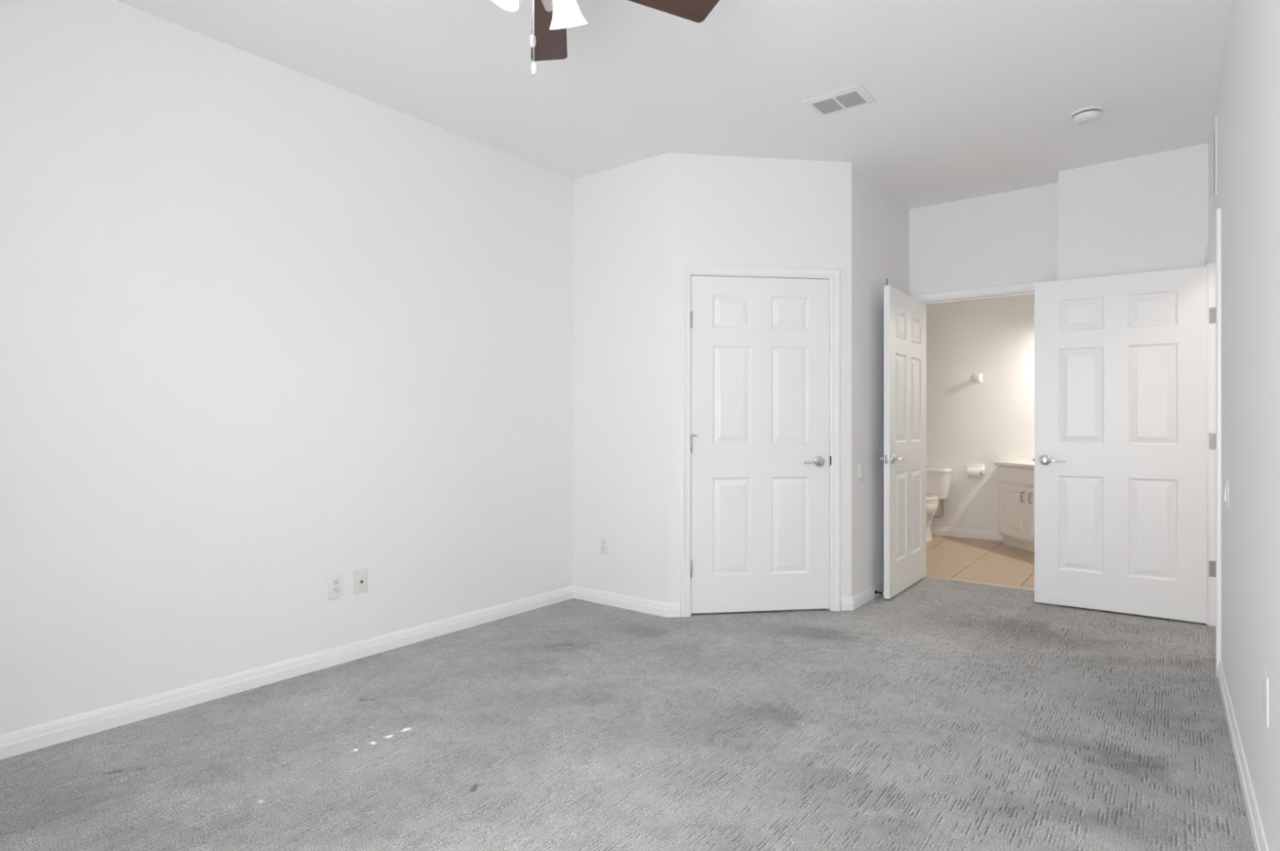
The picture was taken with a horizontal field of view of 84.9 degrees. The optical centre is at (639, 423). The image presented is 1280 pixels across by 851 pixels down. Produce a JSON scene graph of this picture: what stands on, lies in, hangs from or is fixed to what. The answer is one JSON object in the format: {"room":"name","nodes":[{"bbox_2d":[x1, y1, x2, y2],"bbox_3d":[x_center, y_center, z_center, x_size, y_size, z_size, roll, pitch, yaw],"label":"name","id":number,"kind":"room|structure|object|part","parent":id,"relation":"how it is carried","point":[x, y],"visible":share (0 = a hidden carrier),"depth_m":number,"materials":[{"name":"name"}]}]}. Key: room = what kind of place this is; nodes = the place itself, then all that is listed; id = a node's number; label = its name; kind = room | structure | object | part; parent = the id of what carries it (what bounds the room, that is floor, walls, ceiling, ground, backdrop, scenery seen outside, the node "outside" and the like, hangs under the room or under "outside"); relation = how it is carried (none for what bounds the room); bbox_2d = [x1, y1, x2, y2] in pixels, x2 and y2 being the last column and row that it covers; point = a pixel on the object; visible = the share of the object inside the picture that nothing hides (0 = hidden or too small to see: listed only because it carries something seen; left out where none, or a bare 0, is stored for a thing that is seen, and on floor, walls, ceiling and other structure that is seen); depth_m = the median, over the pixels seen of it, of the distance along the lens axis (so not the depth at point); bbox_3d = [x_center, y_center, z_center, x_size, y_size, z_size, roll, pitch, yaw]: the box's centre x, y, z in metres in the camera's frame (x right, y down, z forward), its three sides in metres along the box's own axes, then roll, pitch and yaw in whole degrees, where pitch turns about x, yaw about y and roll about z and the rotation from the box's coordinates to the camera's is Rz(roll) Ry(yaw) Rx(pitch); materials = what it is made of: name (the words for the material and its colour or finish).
{"room":"empty bedroom","nodes":[
{"label":"empty bedroom","id":0,"kind":"room"},
{"bbox_2d":[0,0,573,735],"bbox_3d":[-1.676,-0.226,3.118,0.115,2.740,4.071,0,0,38],"label":"wall","id":1,"kind":"structure","parent":0,"point":[269,331],"depth_m":3.00,"materials":[{"name":"white paint"}]},
{"bbox_2d":[0,586,573,759],"bbox_3d":[-1.624,1.104,3.080,0.014,0.080,3.841,0,0,38],"label":"baseboard","id":2,"kind":"structure","parent":1,"relation":"attached to","point":[16,743],"depth_m":2.98,"materials":[{"name":"white paint"}]},
{"bbox_2d":[328,573,342,599],"bbox_3d":[-1.440,0.772,3.315,0.009,0.115,0.070,0,0,38],"label":"electrical outlet","id":3,"kind":"object","parent":1,"relation":"attached to","point":[335,581],"visible":1,"depth_m":3.31,"materials":[{"name":"white plastic"}]},
{"bbox_2d":[332,578,339,585],"bbox_3d":[-1.438,0.752,3.314,0.002,0.027,0.034,0,0,38],"label":"socket","id":4,"kind":"object","parent":3,"relation":"attached to","point":[335,581],"depth_m":3.31,"materials":[{"name":"white plastic"}]},
{"bbox_2d":[332,586,339,593],"bbox_3d":[-1.438,0.791,3.314,0.002,0.027,0.034,0,0,38],"label":"socket","id":5,"kind":"object","parent":3,"relation":"attached to","point":[335,589],"depth_m":3.31,"materials":[{"name":"white plastic"}]},
{"bbox_2d":[354,568,367,594],"bbox_3d":[-1.358,0.772,3.415,0.014,0.115,0.070,0,0,38],"label":"cable plate","id":6,"kind":"object","parent":1,"relation":"attached to","point":[360,575],"visible":1,"depth_m":3.41,"materials":[{"name":"white plastic"}]},
{"bbox_2d":[573,153,667,603],"bbox_3d":[-0.146,-0.226,4.441,0.868,2.740,0.115,0,0,37],"label":"wall","id":7,"kind":"structure","parent":0,"point":[620,213],"depth_m":4.36,"materials":[{"name":"white paint"}]},
{"bbox_2d":[600,536,608,555],"bbox_3d":[-0.229,0.774,4.426,0.070,0.115,0.008,0,0,37],"label":"electrical outlet","id":8,"kind":"object","parent":7,"relation":"attached to","point":[603,540],"visible":1,"depth_m":4.42,"materials":[{"name":"white plastic"}]},
{"bbox_2d":[573,585,667,617],"bbox_3d":[-0.138,1.104,4.354,0.761,0.080,0.014,0,0,37],"label":"baseboard","id":9,"kind":"structure","parent":7,"relation":"attached to","point":[632,603],"depth_m":4.33,"materials":[{"name":"white paint"}]},
{"bbox_2d":[0,534,1254,850],"bbox_3d":[0.973,1.173,3.644,3.859,0.062,8.120,0,0,37],"label":"floor","id":10,"kind":"structure","parent":0,"point":[937,714],"depth_m":2.49,"materials":[{"name":"grey carpet"}]},
{"bbox_2d":[926,467,952,542],"bbox_3d":[2.760,0.799,6.912,0.458,0.690,0.723,0,0,37],"label":"toilet","id":11,"kind":"object","parent":10,"relation":"on","point":[938,479],"visible":0.36,"depth_m":6.96,"materials":[{"name":"white ceramic"}]},
{"bbox_3d":[2.701,0.751,6.834,0.376,0.018,0.529,0,0,37],"label":"seat","id":12,"kind":"part","parent":11,"relation":"part of","materials":[{"name":"white plastic"}]},
{"bbox_3d":[2.702,0.737,6.836,0.376,0.046,0.534,0,0,37],"label":"lid","id":13,"kind":"part","parent":11,"relation":"part of","materials":[{"name":"white ceramic"}]},
{"bbox_3d":[2.713,0.953,6.850,0.376,0.382,0.569,0,0,37],"label":"bowl","id":14,"kind":"part","parent":11,"relation":"part of","materials":[{"name":"white ceramic"}]},
{"bbox_3d":[2.921,0.629,7.123,0.438,0.280,0.179,0,0,37],"label":"tank","id":15,"kind":"part","parent":11,"relation":"part of","materials":[{"name":"white ceramic"}]},
{"bbox_3d":[2.919,0.471,7.121,0.458,0.034,0.196,0,0,37],"label":"tank lid","id":16,"kind":"part","parent":11,"relation":"part of","materials":[{"name":"white ceramic"}]},
{"bbox_2d":[925,576,1034,590],"bbox_3d":[2.467,1.147,4.971,0.861,0.014,0.021,0,0,37],"label":"threshold","id":17,"kind":"object","parent":10,"relation":"on","point":[926,576],"visible":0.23,"depth_m":4.99,"materials":[{"name":"beige stone"}]},
{"bbox_2d":[998,466,1034,552],"bbox_3d":[3.778,0.773,6.038,0.698,0.742,1.574,0,0,-8],"label":"vanity cabinet","id":18,"kind":"object","parent":10,"relation":"on","point":[1016,485],"visible":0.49,"depth_m":6.37,"materials":[{"name":"white paint"}]},
{"bbox_3d":[3.416,0.805,6.415,0.018,0.467,0.398,0,0,-8],"label":"cabinet door","id":19,"kind":"part","parent":18,"relation":"part of","materials":[{"name":"white paint"}]},
{"bbox_2d":[993,461,1034,469],"bbox_3d":[3.789,0.336,6.040,0.679,0.130,1.614,0,0,-8],"label":"countertop","id":20,"kind":"structure","parent":18,"relation":"on","point":[1024,464],"depth_m":6.41,"materials":[{"name":"stone"}]},
{"bbox_3d":[3.482,0.477,5.929,0.018,0.137,1.378,0,0,-8],"label":"drawer","id":21,"kind":"part","parent":18,"relation":"part of","materials":[{"name":"white paint"}]},
{"bbox_3d":[3.474,0.805,5.987,0.018,0.467,0.398,0,0,-8],"label":"cabinet door","id":22,"kind":"part","parent":18,"relation":"part of","materials":[{"name":"white paint"}]},
{"bbox_2d":[115,0,1231,209],"bbox_3d":[1.491,-1.656,3.326,5.150,0.120,8.400,0,0,37],"label":"ceiling","id":23,"kind":"structure","parent":0,"point":[974,99],"depth_m":3.18,"materials":[{"name":"white paint"}]},
{"bbox_2d":[491,0,719,75],"bbox_3d":[-0.259,-1.286,1.985,1.052,0.620,1.050,0,0,37],"label":"ceiling fan","id":24,"kind":"object","parent":23,"relation":"hanging from","point":[551,19],"visible":1,"depth_m":2.22,"materials":[{"name":"brown wood"}]},
{"bbox_3d":[-0.368,-1.269,1.988,0.120,0.124,0.120,29,-6,-11],"label":"lamp shade","id":25,"kind":"part","parent":24,"relation":"part of","materials":[{"name":"white glass"}]},
{"bbox_3d":[-0.302,-1.204,1.976,0.004,0.215,0.003,0,0,37],"label":"pull chain","id":26,"kind":"part","parent":24,"relation":"part of","materials":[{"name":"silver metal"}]},
{"bbox_3d":[-0.298,-1.161,1.964,0.004,0.300,0.003,0,0,37],"label":"pull chain","id":27,"kind":"part","parent":24,"relation":"part of","materials":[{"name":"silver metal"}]},
{"bbox_3d":[-0.306,-1.325,2.362,0.131,0.007,0.378,-8,1,-7],"label":"blade","id":28,"kind":"part","parent":24,"relation":"part of","materials":[{"name":"brown wood"}]},
{"bbox_3d":[-0.228,-1.269,2.115,0.120,0.124,0.120,0,28,18],"label":"lamp shade","id":29,"kind":"part","parent":24,"relation":"part of","materials":[{"name":"white glass"}]},
{"bbox_3d":[0.059,-1.325,2.163,0.378,0.007,0.131,0,-8,-25],"label":"blade","id":30,"kind":"part","parent":24,"relation":"part of","materials":[{"name":"brown wood"}]},
{"bbox_2d":[802,84,876,117],"bbox_3d":[0.989,-1.590,3.469,0.292,0.012,0.224,0,0,37],"label":"ceiling vent","id":31,"kind":"object","parent":23,"relation":"in","point":[855,96],"visible":1,"depth_m":3.45,"materials":[{"name":"white metal"}]},
{"bbox_2d":[1071,106,1103,124],"bbox_3d":[2.294,-1.569,3.590,0.144,0.052,0.144,0,0,37],"label":"smoke detector","id":32,"kind":"object","parent":23,"relation":"attached to","point":[1086,115],"visible":1,"depth_m":3.55,"materials":[{"name":"white plastic"}]},
{"bbox_2d":[667,152,851,608],"bbox_3d":[0.723,-0.226,4.267,1.143,2.740,0.115,0,0,-8],"label":"wall","id":33,"kind":"structure","parent":0,"point":[722,210],"depth_m":4.21,"materials":[{"name":"white paint"}]},
{"bbox_2d":[666,603,680,617],"bbox_3d":[0.199,1.104,4.131,0.079,0.080,0.014,0,0,-8],"label":"baseboard","id":34,"kind":"structure","parent":33,"relation":"attached to","point":[673,610],"depth_m":4.13,"materials":[{"name":"white paint"}]},
{"bbox_2d":[690,275,831,613],"bbox_3d":[0.731,0.127,4.230,0.882,2.006,0.137,0,0,-8],"label":"door","id":35,"kind":"structure","parent":33,"relation":"in","point":[760,436],"depth_m":4.21,"materials":[{"name":"white paint"}]},
{"bbox_3d":[1.040,0.234,4.211,0.110,0.021,0.018,0,0,-9],"label":"lever","id":36,"kind":"part","parent":35,"relation":"part of","materials":[{"name":"silver metal"}]},
{"bbox_3d":[1.094,0.233,4.237,0.065,0.065,0.048,0,0,-8],"label":"handle","id":37,"kind":"part","parent":35,"relation":"part of","materials":[{"name":"silver metal"}]},
{"bbox_2d":[680,263,840,617],"bbox_3d":[0.724,0.101,4.259,0.989,2.087,0.134,0,0,-8],"label":"door frame","id":38,"kind":"structure","parent":33,"relation":"attached to","point":[686,269],"depth_m":4.20,"materials":[{"name":"white paint"}]},
{"bbox_2d":[840,596,853,611],"bbox_3d":[1.264,1.104,4.276,0.079,0.080,0.014,0,0,-8],"label":"baseboard","id":39,"kind":"structure","parent":33,"relation":"attached to","point":[846,603],"depth_m":4.27,"materials":[{"name":"white paint"}]},
{"bbox_2d":[851,163,909,596],"bbox_3d":[1.643,-0.226,4.838,0.115,2.740,1.297,0,0,37],"label":"wall","id":40,"kind":"structure","parent":0,"point":[880,223],"depth_m":4.53,"materials":[{"name":"white paint"}]},
{"bbox_2d":[857,463,862,482],"bbox_3d":[1.388,0.312,4.397,0.012,0.115,0.070,0,0,37],"label":"light switch","id":41,"kind":"object","parent":40,"relation":"attached to","point":[860,465],"visible":1,"depth_m":4.38,"materials":[{"name":"white plastic"}]},
{"bbox_2d":[852,579,884,609],"bbox_3d":[1.653,1.104,4.745,0.014,0.080,1.172,0,0,37],"label":"baseboard","id":42,"kind":"structure","parent":40,"relation":"attached to","point":[868,594],"depth_m":4.48,"materials":[{"name":"white paint"}]},
{"bbox_2d":[926,294,1034,531],"bbox_3d":[3.166,-0.192,7.140,2.400,2.809,0.100,0,0,37],"label":"wall","id":43,"kind":"structure","parent":0,"point":[991,420],"depth_m":6.94,"materials":[{"name":"white paint"}]},
{"bbox_2d":[933,500,942,519],"bbox_3d":[3.030,0.878,7.155,0.138,0.213,0.039,0,0,37],"label":"water supply valve","id":44,"kind":"object","parent":43,"relation":"attached to","point":[942,500],"visible":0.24,"depth_m":7.11,"materials":[{"name":"grey metal"}]},
{"bbox_2d":[930,525,1003,541],"bbox_3d":[2.890,1.100,7.278,1.593,0.088,0.014,0,0,37],"label":"baseboard","id":45,"kind":"structure","parent":43,"relation":"attached to","point":[938,531],"depth_m":6.99,"materials":[{"name":"white paint"}]},
{"bbox_2d":[965,464,985,474],"bbox_3d":[3.309,0.457,6.912,0.170,0.098,0.088,0,0,37],"label":"toilet paper holder","id":46,"kind":"object","parent":43,"relation":"attached to","point":[982,467],"visible":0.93,"depth_m":6.92,"materials":[{"name":"white ceramic"}]},
{"bbox_2d":[967,467,982,478],"bbox_3d":[3.294,0.489,6.892,0.112,0.104,0.104,0,0,37],"label":"toilet paper roll","id":47,"kind":"object","parent":46,"relation":"hanging from","point":[972,473],"visible":1,"depth_m":6.86,"materials":[{"name":"white paper"}]},
{"bbox_2d":[973,373,982,382],"bbox_3d":[3.330,-0.446,6.907,0.072,0.090,0.070,0,0,37],"label":"robe hook","id":48,"kind":"object","parent":43,"relation":"attached to","point":[977,377],"visible":1,"depth_m":6.91,"materials":[{"name":"white ceramic"}]},
{"bbox_3d":[3.325,-0.452,6.900,0.052,0.048,0.050,0,0,37],"label":"post","id":49,"kind":"part","parent":48,"relation":"part of","materials":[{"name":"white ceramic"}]},
{"bbox_2d":[909,182,1057,296],"bbox_3d":[2.439,-0.226,4.976,1.217,2.740,0.115,0,0,37],"label":"wall","id":50,"kind":"structure","parent":0,"point":[1008,237],"depth_m":4.91,"materials":[{"name":"white paint"}]},
{"bbox_2d":[879,279,926,599],"bbox_3d":[1.844,0.099,4.843,0.137,2.062,0.865,0,0,37],"label":"door","id":51,"kind":"structure","parent":50,"relation":"in","point":[904,459],"depth_m":4.75,"materials":[{"name":"white paint"}]},
{"bbox_3d":[1.585,0.233,4.503,0.023,0.057,0.010,0,0,37],"label":"latch plate","id":52,"kind":"part","parent":51,"relation":"part of","materials":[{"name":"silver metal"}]},
{"bbox_3d":[1.660,0.233,4.532,0.048,0.065,0.065,0,0,37],"label":"handle","id":53,"kind":"part","parent":51,"relation":"part of","materials":[{"name":"silver metal"}]},
{"bbox_2d":[911,279,1057,304],"bbox_3d":[2.442,0.093,4.963,0.958,2.101,0.134,0,0,37],"label":"door frame","id":54,"kind":"structure","parent":50,"relation":"attached to","point":[1023,286],"depth_m":4.94,"materials":[{"name":"white paint"}]},
{"bbox_2d":[1057,143,1208,280],"bbox_3d":[3.027,-0.226,4.228,0.854,2.740,0.115,0,0,37],"label":"wall","id":55,"kind":"structure","parent":0,"point":[1146,213],"depth_m":4.20,"materials":[{"name":"white paint"}]},
{"bbox_2d":[1032,266,1216,623],"bbox_3d":[2.876,0.122,4.192,0.916,2.016,0.137,0,0,34],"label":"door","id":56,"kind":"structure","parent":55,"relation":"in","point":[1120,459],"depth_m":4.17,"materials":[{"name":"white paint"}]},
{"bbox_3d":[2.530,0.233,4.376,0.065,0.065,0.048,0,0,34],"label":"handle","id":57,"kind":"part","parent":56,"relation":"part of","materials":[{"name":"silver metal"}]},
{"bbox_3d":[2.568,0.234,4.328,0.110,0.021,0.018,0,0,36],"label":"lever","id":58,"kind":"part","parent":56,"relation":"part of","materials":[{"name":"silver metal"}]},
{"bbox_2d":[1208,0,1279,850],"bbox_3d":[1.617,-0.226,1.716,0.115,2.740,5.820,0,0,37],"label":"wall","id":59,"kind":"structure","parent":0,"point":[1246,108],"depth_m":2.03,"materials":[{"name":"white paint"}]},
{"bbox_2d":[1204,208,1221,677],"bbox_3d":[2.965,0.090,3.530,0.143,2.108,1.064,0,0,37],"label":"door frame","id":60,"kind":"structure","parent":59,"relation":"attached to","point":[1215,232],"depth_m":3.94,"materials":[{"name":"white paint"}]},
{"bbox_2d":[1213,115,1217,205],"bbox_3d":[2.814,-1.280,3.426,0.008,0.378,0.200,0,0,37],"label":"air vent","id":61,"kind":"object","parent":59,"relation":"in","point":[1215,127],"visible":1,"depth_m":3.36,"materials":[{"name":"white metal"}]},
{"bbox_2d":[1223,478,1228,508],"bbox_3d":[2.352,0.282,2.809,0.012,0.115,0.070,0,0,37],"label":"light switch","id":62,"kind":"object","parent":59,"relation":"attached to","point":[1226,487],"visible":1,"depth_m":2.79,"materials":[{"name":"white plastic"}]},
{"bbox_3d":[2.354,0.282,2.808,0.006,0.115,0.070,0,0,37],"label":"plate","id":63,"kind":"part","parent":62,"relation":"part of","materials":[{"name":"white plastic"}]},
{"bbox_2d":[1217,660,1268,850],"bbox_3d":[1.247,1.104,1.327,0.014,0.080,4.522,0,0,37],"label":"baseboard","id":64,"kind":"structure","parent":59,"relation":"attached to","point":[1258,836],"depth_m":2.19,"materials":[{"name":"white paint"}]},
{"bbox_2d":[1262,670,1268,727],"bbox_3d":[1.584,0.697,1.773,0.006,0.122,0.072,0,0,36],"label":"blank plate","id":65,"kind":"object","parent":59,"relation":"attached to","point":[1265,679],"visible":1,"depth_m":1.75,"materials":[{"name":"white plastic"}]}
]}

